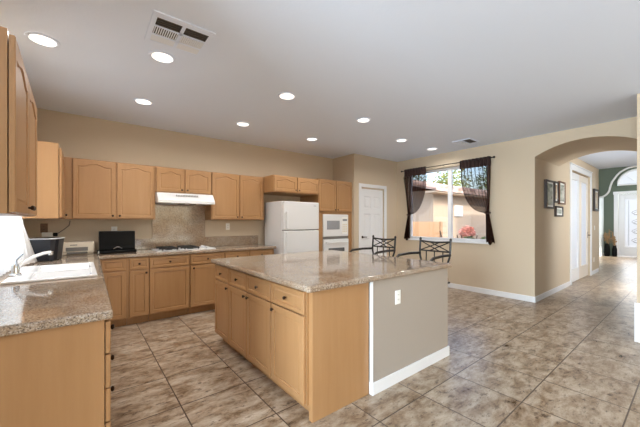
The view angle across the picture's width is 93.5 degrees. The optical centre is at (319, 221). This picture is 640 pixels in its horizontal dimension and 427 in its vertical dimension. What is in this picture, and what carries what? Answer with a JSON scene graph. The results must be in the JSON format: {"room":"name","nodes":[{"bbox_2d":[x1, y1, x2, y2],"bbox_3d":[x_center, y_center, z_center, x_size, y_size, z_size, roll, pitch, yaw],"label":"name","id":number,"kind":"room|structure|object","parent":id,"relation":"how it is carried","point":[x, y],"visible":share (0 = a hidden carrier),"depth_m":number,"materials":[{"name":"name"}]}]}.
{"room":"kitchen","nodes":[
{"label":"kitchen","id":0,"kind":"room"},
{"bbox_2d":[24,108,332,251],"bbox_3d":[-1.700,-0.045,5.244,4.950,2.730,0.150,0,0,-38],"label":"wall","id":1,"kind":"structure","parent":0,"point":[78,136],"depth_m":4.52,"materials":[{"name":"beige paint"}]},
{"bbox_2d":[40,223,47,232],"bbox_3d":[-3.445,0.075,3.759,0.070,0.114,0.008,0,0,-38],"label":"wall outlet","id":2,"kind":"object","parent":1,"relation":"attached to","point":[43,226],"visible":1,"depth_m":3.75,"materials":[{"name":"brown"}]},
{"bbox_2d":[42,221,69,236],"bbox_3d":[-3.339,0.085,3.814,0.275,0.201,0.050,0,0,-38],"label":"power adapter","id":3,"kind":"object","parent":2,"relation":"attached to","point":[44,234],"visible":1,"depth_m":3.76,"materials":[{"name":"white plastic"}]},
{"bbox_2d":[63,157,154,219],"bbox_3d":[-2.800,-0.412,4.051,0.996,0.755,0.348,0,0,-38],"label":"upper cabinet","id":4,"kind":"object","parent":1,"relation":"attached to","point":[94,189],"visible":1,"depth_m":3.90,"materials":[{"name":"brown wood"}]},
{"bbox_2d":[135,238,151,249],"bbox_3d":[-2.636,0.325,4.393,0.325,0.160,0.020,0,0,-38],"label":"backsplash","id":5,"kind":"structure","parent":1,"relation":"attached to","point":[140,244],"depth_m":4.42,"materials":[{"name":"stone"}]},
{"bbox_2d":[152,204,204,248],"bbox_3d":[-2.205,0.069,4.734,0.774,0.673,0.020,0,0,-38],"label":"backsplash","id":6,"kind":"structure","parent":1,"relation":"attached to","point":[173,225],"depth_m":4.71,"materials":[{"name":"stone"}]},
{"bbox_2d":[155,166,210,194],"bbox_3d":[-2.103,-0.608,4.604,0.780,0.365,0.348,0,0,-38],"label":"upper cabinet","id":7,"kind":"object","parent":1,"relation":"attached to","point":[168,180],"visible":1,"depth_m":4.46,"materials":[{"name":"brown wood"}]},
{"bbox_2d":[155,192,214,205],"bbox_3d":[-2.059,-0.338,4.548,0.778,0.160,0.486,0,0,-38],"label":"range hood","id":8,"kind":"object","parent":7,"relation":"attached to","point":[160,197],"visible":0.99,"depth_m":4.39,"materials":[{"name":"white metal"}]},
{"bbox_2d":[205,235,257,245],"bbox_3d":[-1.523,0.325,5.275,0.964,0.160,0.020,0,0,-38],"label":"backsplash","id":9,"kind":"structure","parent":1,"relation":"attached to","point":[251,239],"depth_m":5.24,"materials":[{"name":"stone"}]},
{"bbox_2d":[205,172,263,219],"bbox_3d":[-1.435,-0.412,5.133,0.920,0.755,0.348,0,0,-38],"label":"upper cabinet","id":10,"kind":"object","parent":1,"relation":"attached to","point":[236,197],"visible":0.98,"depth_m":4.99,"materials":[{"name":"brown wood"}]},
{"bbox_2d":[264,175,318,196],"bbox_3d":[-0.587,-0.656,5.601,0.978,0.283,0.668,0,0,-38],"label":"upper cabinet","id":11,"kind":"object","parent":1,"relation":"attached to","point":[278,185],"visible":1,"depth_m":5.32,"materials":[{"name":"brown wood"}]},
{"bbox_2d":[0,0,639,168],"bbox_3d":[2.068,-1.470,2.366,15.620,0.120,9.340,0,0,-38],"label":"ceiling","id":12,"kind":"structure","parent":0,"point":[426,73],"depth_m":2.80,"materials":[{"name":"white paint"}]},
{"bbox_2d":[24,32,60,47],"bbox_3d":[-2.145,-1.405,2.332,0.210,0.010,0.210,0,0,-38],"label":"recessed light","id":13,"kind":"object","parent":12,"relation":"in","point":[40,39],"visible":1,"depth_m":2.32,"materials":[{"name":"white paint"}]},
{"bbox_2d":[133,98,153,104],"bbox_3d":[-2.065,-1.405,3.522,0.210,0.010,0.210,0,0,-38],"label":"recessed light","id":14,"kind":"object","parent":12,"relation":"in","point":[142,101],"visible":1,"depth_m":3.51,"materials":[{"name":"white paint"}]},
{"bbox_2d":[148,50,175,63],"bbox_3d":[-1.346,-1.405,2.572,0.210,0.010,0.210,0,0,-38],"label":"recessed light","id":15,"kind":"object","parent":12,"relation":"in","point":[163,57],"visible":1,"depth_m":2.56,"materials":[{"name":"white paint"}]},
{"bbox_2d":[144,10,215,57],"bbox_3d":[-1.068,-1.405,2.286,0.410,0.010,0.420,0,0,-38],"label":"ceiling vent","id":16,"kind":"object","parent":12,"relation":"in","point":[164,30],"visible":1,"depth_m":2.26,"materials":[{"name":"white metal"}]},
{"bbox_2d":[235,122,249,126],"bbox_3d":[-1.108,-1.405,4.331,0.210,0.010,0.210,0,0,-38],"label":"recessed light","id":17,"kind":"object","parent":12,"relation":"in","point":[243,124],"visible":1,"depth_m":4.33,"materials":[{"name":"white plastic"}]},
{"bbox_2d":[278,92,295,99],"bbox_3d":[-0.369,-1.405,3.368,0.210,0.010,0.210,0,0,-38],"label":"recessed light","id":18,"kind":"object","parent":12,"relation":"in","point":[283,95],"visible":1,"depth_m":3.36,"materials":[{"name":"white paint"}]},
{"bbox_2d":[306,137,317,140],"bbox_3d":[-0.136,-1.405,5.114,0.210,0.010,0.210,0,0,-38],"label":"recessed light","id":19,"kind":"object","parent":12,"relation":"in","point":[309,138],"visible":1,"depth_m":5.11,"materials":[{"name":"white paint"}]},
{"bbox_2d":[356,117,370,122],"bbox_3d":[0.602,-1.405,4.161,0.210,0.010,0.210,0,0,-38],"label":"recessed light","id":20,"kind":"object","parent":12,"relation":"in","point":[364,119],"visible":1,"depth_m":4.16,"materials":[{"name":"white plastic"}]},
{"bbox_2d":[395,139,407,141],"bbox_3d":[1.407,-1.405,5.194,0.210,0.010,0.210,0,0,-38],"label":"recessed light","id":21,"kind":"object","parent":12,"relation":"in","point":[397,140],"visible":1,"depth_m":5.19,"materials":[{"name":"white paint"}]},
{"bbox_2d":[452,138,479,144],"bbox_3d":[2.554,-1.405,5.278,0.340,0.010,0.320,0,0,-38],"label":"ceiling vent","id":22,"kind":"object","parent":12,"relation":"in","point":[469,140],"visible":1,"depth_m":5.26,"materials":[{"name":"white metal"}]},
{"bbox_2d":[333,154,350,181],"bbox_3d":[0.456,-0.045,6.588,0.100,2.730,0.720,0,0,-38],"label":"wall","id":23,"kind":"structure","parent":0,"point":[341,165],"depth_m":6.47,"materials":[{"name":"beige paint"}]},
{"bbox_2d":[351,154,396,256],"bbox_3d":[1.228,-0.045,6.677,1.420,2.730,0.100,0,0,-38],"label":"wall","id":24,"kind":"structure","parent":0,"point":[364,169],"depth_m":6.63,"materials":[{"name":"beige paint"}]},
{"bbox_2d":[359,183,386,255],"bbox_3d":[1.139,0.255,6.573,0.890,2.130,0.083,0,0,-38],"label":"door","id":25,"kind":"structure","parent":24,"relation":"in","point":[370,201],"depth_m":6.57,"materials":[{"name":"white paint"}]},
{"bbox_2d":[110,256,639,426],"bbox_3d":[4.199,1.370,4.056,21.060,0.100,9.340,0,0,-38],"label":"floor","id":26,"kind":"structure","parent":0,"point":[570,357],"depth_m":2.57,"materials":[{"name":"tile"}]},
{"bbox_2d":[0,319,114,426],"bbox_3d":[-1.313,0.884,1.339,0.660,0.872,0.330,0,0,-38],"label":"base cabinet","id":27,"kind":"object","parent":26,"relation":"on","point":[60,376],"visible":0.88,"depth_m":1.28,"materials":[{"name":"brown wood"}]},
{"bbox_2d":[100,258,126,326],"bbox_3d":[-2.732,0.884,3.930,0.309,0.872,0.622,0,0,-38],"label":"base cabinet","id":28,"kind":"object","parent":26,"relation":"on","point":[114,270],"visible":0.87,"depth_m":3.72,"materials":[{"name":"brown wood"}]},
{"bbox_2d":[126,256,148,324],"bbox_3d":[-2.508,0.884,4.091,0.242,0.872,0.648,0,0,-38],"label":"base cabinet","id":29,"kind":"object","parent":26,"relation":"on","point":[137,267],"visible":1,"depth_m":3.86,"materials":[{"name":"brown wood"}]},
{"bbox_2d":[148,254,188,320],"bbox_3d":[-2.216,0.884,4.322,0.500,0.872,0.648,0,0,-38],"label":"base cabinet","id":30,"kind":"object","parent":26,"relation":"on","point":[168,274],"visible":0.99,"depth_m":4.08,"materials":[{"name":"brown wood"}]},
{"bbox_2d":[188,252,223,313],"bbox_3d":[-1.826,0.884,4.632,0.494,0.872,0.648,0,0,-38],"label":"base cabinet","id":31,"kind":"object","parent":26,"relation":"on","point":[202,278],"visible":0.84,"depth_m":4.37,"materials":[{"name":"brown wood"}]},
{"bbox_2d":[215,264,237,351],"bbox_3d":[-0.816,0.884,3.322,0.605,0.872,0.409,0,0,-38],"label":"base cabinet","id":32,"kind":"object","parent":26,"relation":"on","point":[222,284],"visible":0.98,"depth_m":3.14,"materials":[{"name":"brown wood"}]},
{"bbox_2d":[224,250,248,257],"bbox_3d":[-1.471,0.884,4.913,0.410,0.872,0.648,0,0,-38],"label":"base cabinet","id":33,"kind":"object","parent":26,"relation":"on","point":[228,254],"visible":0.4,"depth_m":4.67,"materials":[{"name":"brown wood"}]},
{"bbox_2d":[229,269,280,387],"bbox_3d":[-0.427,0.884,2.833,0.605,0.872,0.839,0,0,-38],"label":"base cabinet","id":34,"kind":"object","parent":26,"relation":"on","point":[250,302],"visible":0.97,"depth_m":2.60,"materials":[{"name":"brown wood"}]},
{"bbox_2d":[249,249,273,255],"bbox_3d":[-1.132,0.884,5.182,0.454,0.872,0.648,0,0,-38],"label":"base cabinet","id":35,"kind":"object","parent":26,"relation":"on","point":[260,251],"visible":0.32,"depth_m":4.94,"materials":[{"name":"brown wood"}]},
{"bbox_2d":[265,201,318,253],"bbox_3d":[-0.508,0.482,5.494,0.745,1.675,0.718,0,0,-38],"label":"refrigerator","id":36,"kind":"object","parent":26,"relation":"on","point":[290,226],"visible":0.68,"depth_m":5.23,"materials":[{"name":"white metal"}]},
{"bbox_2d":[270,282,368,422],"bbox_3d":[-0.015,0.884,2.312,0.605,0.872,0.487,0,0,-38],"label":"base cabinet","id":37,"kind":"object","parent":26,"relation":"on","point":[320,339],"visible":0.98,"depth_m":2.12,"materials":[{"name":"brown wood"}]},
{"bbox_2d":[300,178,351,251],"bbox_3d":[0.140,0.247,6.189,0.884,2.145,0.646,0,0,-38],"label":"tall cabinet","id":38,"kind":"object","parent":26,"relation":"on","point":[334,197],"visible":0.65,"depth_m":5.92,"materials":[{"name":"brown wood"}]},
{"bbox_2d":[323,214,347,251],"bbox_3d":[0.185,0.375,6.133,0.655,1.050,0.556,0,0,-38],"label":"wall oven","id":39,"kind":"object","parent":38,"relation":"in","point":[335,226],"visible":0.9,"depth_m":5.94,"materials":[{"name":"white metal"}]},
{"bbox_2d":[349,235,395,256],"bbox_3d":[0.736,0.756,4.169,0.490,1.129,0.481,0,0,-38],"label":"bar stool","id":40,"kind":"object","parent":26,"relation":"on","point":[373,237],"visible":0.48,"depth_m":4.26,"materials":[{"name":"black metal"}]},
{"bbox_2d":[369,268,448,395],"bbox_3d":[0.289,0.884,3.325,1.126,0.872,1.778,0,0,-38],"label":"wall","id":41,"kind":"structure","parent":26,"relation":"on","point":[407,337],"depth_m":2.55,"materials":[{"name":"beige paint"}]},
{"bbox_2d":[211,250,451,292],"bbox_3d":[0.051,0.427,3.141,1.758,0.042,1.830,0,0,-38],"label":"countertop","id":42,"kind":"structure","parent":41,"relation":"on","point":[312,271],"depth_m":2.75,"materials":[{"name":"stone"}]},
{"bbox_2d":[395,290,400,304],"bbox_3d":[0.643,0.620,2.482,0.070,0.114,0.008,0,0,-38],"label":"wall outlet","id":43,"kind":"object","parent":41,"relation":"attached to","point":[398,292],"visible":1,"depth_m":2.48,"materials":[{"name":"white plastic"}]},
{"bbox_2d":[396,237,451,283],"bbox_3d":[1.230,0.756,3.546,0.490,1.129,0.481,0,0,-38],"label":"bar stool","id":44,"kind":"object","parent":26,"relation":"on","point":[449,242],"visible":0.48,"depth_m":3.64,"materials":[{"name":"black metal"}]},
{"bbox_2d":[603,230,611,255],"bbox_3d":[11.090,0.803,11.612,0.333,1.033,0.243,0,0,-38],"label":"vase","id":45,"kind":"object","parent":26,"relation":"on","point":[606,236],"visible":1,"depth_m":11.58,"materials":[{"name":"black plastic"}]},
{"bbox_2d":[611,231,616,256],"bbox_3d":[11.252,0.839,11.518,0.215,0.963,0.197,0,0,-38],"label":"vase","id":46,"kind":"object","parent":26,"relation":"on","point":[614,249],"visible":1,"depth_m":11.46,"materials":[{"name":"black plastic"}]},
{"bbox_3d":[-2.902,0.884,3.345,0.660,0.872,1.320,0,0,-38],"label":"base cabinet","id":47,"kind":"object","parent":26,"relation":"on","visible":0},
{"bbox_2d":[0,244,276,336],"bbox_3d":[-1.303,0.427,3.286,3.140,0.042,3.410,0,0,-38],"label":"countertop","id":48,"kind":"structure","parent":47,"relation":"on","point":[42,305],"depth_m":1.60,"materials":[{"name":"stone"}]},
{"bbox_2d":[9,251,52,276],"bbox_3d":[-2.170,0.309,2.279,0.068,0.160,0.296,0,0,11],"label":"faucet","id":49,"kind":"object","parent":48,"relation":"on","point":[15,268],"visible":1,"depth_m":2.18,"materials":[{"name":"silver metal"}]},
{"bbox_2d":[29,237,64,260],"bbox_3d":[-2.895,0.285,3.178,0.263,0.241,0.274,0,0,-26],"label":"toaster","id":50,"kind":"object","parent":48,"relation":"on","point":[39,244],"visible":0.77,"depth_m":3.09,"materials":[{"name":"black plastic"}]},
{"bbox_2d":[0,262,97,284],"bbox_3d":[-2.133,0.492,2.437,0.505,0.206,0.890,0,0,-38],"label":"sink","id":51,"kind":"object","parent":48,"relation":"in","point":[39,273],"visible":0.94,"depth_m":2.42,"materials":[{"name":"white ceramic"}]},
{"bbox_2d":[31,269,90,281],"bbox_3d":[-1.964,0.498,2.300,0.340,0.194,0.395,0,0,-38],"label":"basin","id":52,"kind":"object","parent":51,"relation":"in","point":[65,272],"depth_m":2.43,"materials":[{"name":"white ceramic"}]},
{"bbox_2d":[38,264,89,270],"bbox_3d":[-2.228,0.498,2.634,0.340,0.194,0.395,0,0,-38],"label":"basin","id":53,"kind":"object","parent":51,"relation":"in","point":[57,266],"depth_m":2.76,"materials":[{"name":"white ceramic"}]},
{"bbox_2d":[62,241,93,254],"bbox_3d":[-3.062,0.328,3.807,0.330,0.155,0.230,0,0,-38],"label":"printer","id":54,"kind":"object","parent":48,"relation":"on","point":[77,247],"visible":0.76,"depth_m":3.74,"materials":[{"name":"beige plastic"}]},
{"bbox_2d":[67,251,87,253],"bbox_3d":[-3.007,0.382,3.729,0.200,0.023,0.040,0,0,-38],"label":"paper tray","id":55,"kind":"object","parent":54,"relation":"on","point":[68,252],"depth_m":3.72,"materials":[{"name":"grey plastic"}]},
{"bbox_2d":[97,231,136,253],"bbox_3d":[-2.684,0.263,3.982,0.422,0.285,0.244,0,0,-38],"label":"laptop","id":56,"kind":"object","parent":48,"relation":"on","point":[110,242],"visible":1,"depth_m":3.90,"materials":[{"name":"black plastic"}]},
{"bbox_2d":[151,245,215,251],"bbox_3d":[-2.029,0.383,4.491,0.800,0.046,0.440,0,0,-38],"label":"cooktop","id":57,"kind":"object","parent":48,"relation":"in","point":[182,247],"visible":1,"depth_m":4.38,"materials":[{"name":"white metal"}]},
{"bbox_2d":[372,136,537,296],"bbox_3d":[2.475,-0.045,6.376,0.160,2.730,3.560,0,0,-38],"label":"wall","id":58,"kind":"structure","parent":0,"point":[510,264],"depth_m":5.33,"materials":[{"name":"beige paint"}]},
{"bbox_2d":[408,166,487,243],"bbox_3d":[2.566,-0.352,6.200,0.155,1.515,1.790,0,0,-38],"label":"window","id":59,"kind":"structure","parent":58,"relation":"in","point":[450,170],"depth_m":6.13,"materials":[{"name":"white paint"}]},
{"bbox_2d":[401,156,494,171],"bbox_3d":[2.502,-1.155,6.136,0.094,0.040,2.010,0,0,-38],"label":"curtain rod","id":60,"kind":"object","parent":58,"relation":"attached to","point":[493,156],"visible":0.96,"depth_m":5.96,"materials":[{"name":"black metal"}]},
{"bbox_2d":[403,166,426,239],"bbox_3d":[2.091,-0.385,6.622,0.073,1.600,0.596,0,0,-41],"label":"curtain","id":61,"kind":"object","parent":60,"relation":"hanging from","point":[415,180],"visible":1,"depth_m":6.64,"materials":[{"name":"black fabric"}]},
{"bbox_2d":[403,174,426,214],"bbox_3d":[2.084,-0.587,6.616,0.036,0.856,0.597,0,0,-38],"label":"drape","id":62,"kind":"object","parent":61,"relation":"hanging from","point":[415,184],"depth_m":6.63,"materials":[{"name":"black fabric"}]},
{"bbox_2d":[460,156,494,244],"bbox_3d":[2.909,-0.385,5.589,0.073,1.600,0.622,0,0,-36],"label":"curtain","id":63,"kind":"object","parent":60,"relation":"hanging from","point":[475,175],"visible":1,"depth_m":5.54,"materials":[{"name":"black fabric"}]},
{"bbox_2d":[461,165,490,212],"bbox_3d":[2.884,-0.587,5.607,0.039,0.856,0.541,0,0,-38],"label":"drape","id":64,"kind":"object","parent":63,"relation":"hanging from","point":[475,179],"depth_m":5.56,"materials":[{"name":"black fabric"}]},
{"bbox_2d":[448,283,535,302],"bbox_3d":[2.666,1.272,5.995,0.014,0.095,2.754,0,0,-38],"label":"baseboard","id":65,"kind":"structure","parent":58,"relation":"attached to","point":[451,285],"depth_m":5.40,"materials":[{"name":"white paint"}]},
{"bbox_2d":[538,158,597,294],"bbox_3d":[5.473,-0.045,6.571,4.780,2.730,0.140,0,0,-38],"label":"wall","id":66,"kind":"structure","parent":0,"point":[553,232],"depth_m":5.68,"materials":[{"name":"beige paint"}]},
{"bbox_2d":[544,179,554,208],"bbox_3d":[4.077,-0.490,5.345,0.450,0.500,0.045,0,0,-38],"label":"picture frame","id":67,"kind":"object","parent":66,"relation":"attached to","point":[549,185],"visible":1,"depth_m":5.32,"materials":[{"name":"black wood"}]},
{"bbox_2d":[548,183,552,204],"bbox_3d":[4.080,-0.490,5.341,0.330,0.380,0.002,0,0,-38],"label":"print","id":68,"kind":"object","parent":67,"relation":"attached to","point":[550,185],"depth_m":5.36},
{"bbox_2d":[536,281,569,301],"bbox_3d":[4.353,1.272,5.585,2.120,0.095,0.014,0,0,-38],"label":"baseboard","id":69,"kind":"structure","parent":66,"relation":"attached to","point":[556,289],"depth_m":5.45,"materials":[{"name":"white paint"}]},
{"bbox_2d":[555,181,558,202],"bbox_3d":[4.387,-0.555,5.598,0.230,0.390,0.035,0,0,-38],"label":"picture frame","id":70,"kind":"object","parent":66,"relation":"attached to","point":[556,182],"visible":0.7,"depth_m":5.61,"materials":[{"name":"black wood"}]},
{"bbox_2d":[554,206,562,216],"bbox_3d":[4.540,-0.200,5.719,0.460,0.200,0.035,0,0,-38],"label":"picture frame","id":71,"kind":"object","parent":66,"relation":"attached to","point":[558,211],"visible":0.91,"depth_m":5.68,"materials":[{"name":"black wood"}]},
{"bbox_2d":[558,181,565,204],"bbox_3d":[4.689,-0.560,5.837,0.400,0.440,0.035,0,0,-38],"label":"picture frame","id":72,"kind":"object","parent":66,"relation":"attached to","point":[562,185],"visible":0.93,"depth_m":5.85,"materials":[{"name":"brown wood"}]},
{"bbox_2d":[560,184,563,201],"bbox_3d":[4.691,-0.560,5.833,0.280,0.320,0.002,0,0,-38],"label":"print","id":73,"kind":"object","parent":72,"relation":"attached to","point":[561,185],"depth_m":5.83},
{"bbox_2d":[569,162,592,285],"bbox_3d":[5.947,0.043,6.882,2.010,2.555,0.110,0,0,-38],"label":"door","id":74,"kind":"structure","parent":66,"relation":"in","point":[579,235],"depth_m":6.91,"materials":[{"name":"white paint"}]},
{"bbox_2d":[593,189,598,210],"bbox_3d":[7.083,-0.560,7.726,0.500,0.560,0.050,0,0,-38],"label":"picture frame","id":75,"kind":"object","parent":66,"relation":"attached to","point":[595,191],"visible":1,"depth_m":7.58,"materials":[{"name":"black wood"}]},
{"bbox_2d":[596,192,597,207],"bbox_3d":[7.087,-0.560,7.721,0.340,0.400,0.002,0,0,-38],"label":"print","id":76,"kind":"object","parent":75,"relation":"attached to","point":[596,192],"depth_m":7.77},
{"bbox_2d":[535,117,636,165],"bbox_3d":[4.443,-1.238,4.867,1.370,0.345,1.250,0,0,-38],"label":"wall","id":77,"kind":"structure","parent":0,"point":[558,148],"depth_m":4.68,"materials":[{"name":"beige paint"}]},
{"bbox_2d":[598,169,598,267],"bbox_3d":[7.189,-0.045,8.365,0.140,2.730,0.820,0,0,-38],"label":"wall","id":78,"kind":"structure","parent":0,"point":[598,169],"depth_m":8.04,"materials":[{"name":"beige paint"}]},
{"bbox_2d":[599,197,603,253],"bbox_3d":[9.110,-0.730,10.321,5.300,4.100,0.140,0,0,-38],"label":"wall","id":79,"kind":"structure","parent":0,"point":[601,200],"depth_m":11.64,"materials":[{"name":"white paint"}]},
{"bbox_2d":[599,166,629,196],"bbox_3d":[8.255,-1.683,7.181,0.140,2.055,4.000,0,0,-38],"label":"wall","id":80,"kind":"structure","parent":0,"point":[606,176],"depth_m":7.94,"materials":[{"name":"green paint"}]},
{"bbox_2d":[599,165,636,197],"bbox_3d":[7.968,-1.023,7.407,0.044,0.778,1.641,0,0,-38],"label":"trim","id":81,"kind":"structure","parent":80,"relation":"attached to","point":[617,174],"depth_m":7.82,"materials":[{"name":"white paint"}]},
{"bbox_2d":[604,179,636,255],"bbox_3d":[12.484,-0.730,10.443,0.140,4.100,3.860,0,0,-38],"label":"wall","id":82,"kind":"structure","parent":0,"point":[609,199],"depth_m":11.74,"materials":[{"name":"paint"}]},
{"bbox_2d":[613,191,636,256],"bbox_3d":[11.835,0.075,11.193,0.105,2.490,1.340,0,0,-38],"label":"door","id":83,"kind":"structure","parent":82,"relation":"in","point":[625,203],"depth_m":11.45,"materials":[{"name":"white paint"}]},
{"bbox_2d":[616,167,636,185],"bbox_3d":[11.804,-1.713,11.168,0.085,0.654,1.200,0,0,-38],"label":"window","id":84,"kind":"structure","parent":82,"relation":"in","point":[629,176],"depth_m":11.37,"materials":[{"name":"white glass"}]},
{"bbox_2d":[637,94,639,302],"bbox_3d":[4.527,-0.045,3.939,2.390,2.730,0.310,0,0,-38],"label":"wall","id":85,"kind":"structure","parent":0,"point":[638,95],"depth_m":3.31,"materials":[{"name":"beige paint"}]},
{"bbox_2d":[634,303,639,342],"bbox_3d":[3.581,1.105,3.189,0.025,0.430,0.350,0,0,-38],"label":"baseboard","id":86,"kind":"structure","parent":85,"relation":"attached to","point":[636,305],"depth_m":3.30,"materials":[{"name":"white paint"}]},
{"bbox_3d":[-2.540,-0.045,2.198,0.150,2.730,3.880,0,0,-38],"label":"wall","id":87,"kind":"structure","parent":0,"visible":0},
{"bbox_2d":[0,217,36,275],"bbox_3d":[-2.502,-0.246,2.448,0.099,1.283,1.284,0,0,-34],"label":"window","id":88,"kind":"structure","parent":87,"relation":"attached to","point":[14,240],"depth_m":2.44,"materials":[{"name":"white paint"}]},
{"bbox_2d":[0,26,36,216],"bbox_3d":[-1.694,-0.412,1.548,0.336,0.755,1.030,0,0,-40],"label":"upper cabinet","id":89,"kind":"object","parent":87,"relation":"attached to","point":[18,109],"visible":1,"depth_m":1.26,"materials":[{"name":"brown wood"}]},
{"bbox_2d":[22,141,67,218],"bbox_3d":[-3.087,-0.412,3.350,0.416,0.755,1.085,0,0,-38],"label":"upper cabinet","id":90,"kind":"object","parent":87,"relation":"attached to","point":[50,157],"visible":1,"depth_m":2.98,"materials":[{"name":"brown wood"}]},
{"label":"outside","id":91,"kind":"structure","parent":0,"visible":0},
{"bbox_3d":[2.438,1.565,21.073,90.000,0.210,90.000,0,0,-38],"label":"ground","id":92,"kind":"structure","parent":91,"visible":0},
{"bbox_2d":[362,182,485,238],"bbox_3d":[7.440,-0.220,16.216,12.994,3.359,5.126,0,0,-38],"label":"house","id":93,"kind":"structure","parent":92,"relation":"on","point":[434,206],"depth_m":11.48,"materials":[{"name":"beige paint"}]},
{"bbox_2d":[413,222,442,236],"bbox_3d":[2.715,0.725,9.011,3.250,1.470,0.210,0,0,-38],"label":"wall","id":94,"kind":"structure","parent":92,"relation":"on","point":[422,229],"depth_m":9.43,"materials":[{"name":"brown paint"}]},
{"bbox_2d":[427,169,460,185],"bbox_3d":[11.758,-2.333,27.570,3.607,7.606,5.923,0,0,-8],"label":"tree","id":95,"kind":"object","parent":92,"relation":"on","point":[445,178],"visible":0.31,"depth_m":26.48,"materials":[{"name":"green plant"}]},
{"bbox_2d":[457,225,477,238],"bbox_3d":[4.043,0.770,8.262,0.520,1.387,0.489,0,0,-38],"label":"flowering shrub","id":96,"kind":"object","parent":92,"relation":"on","point":[466,230],"visible":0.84,"depth_m":8.20,"materials":[{"name":"pink plant"}]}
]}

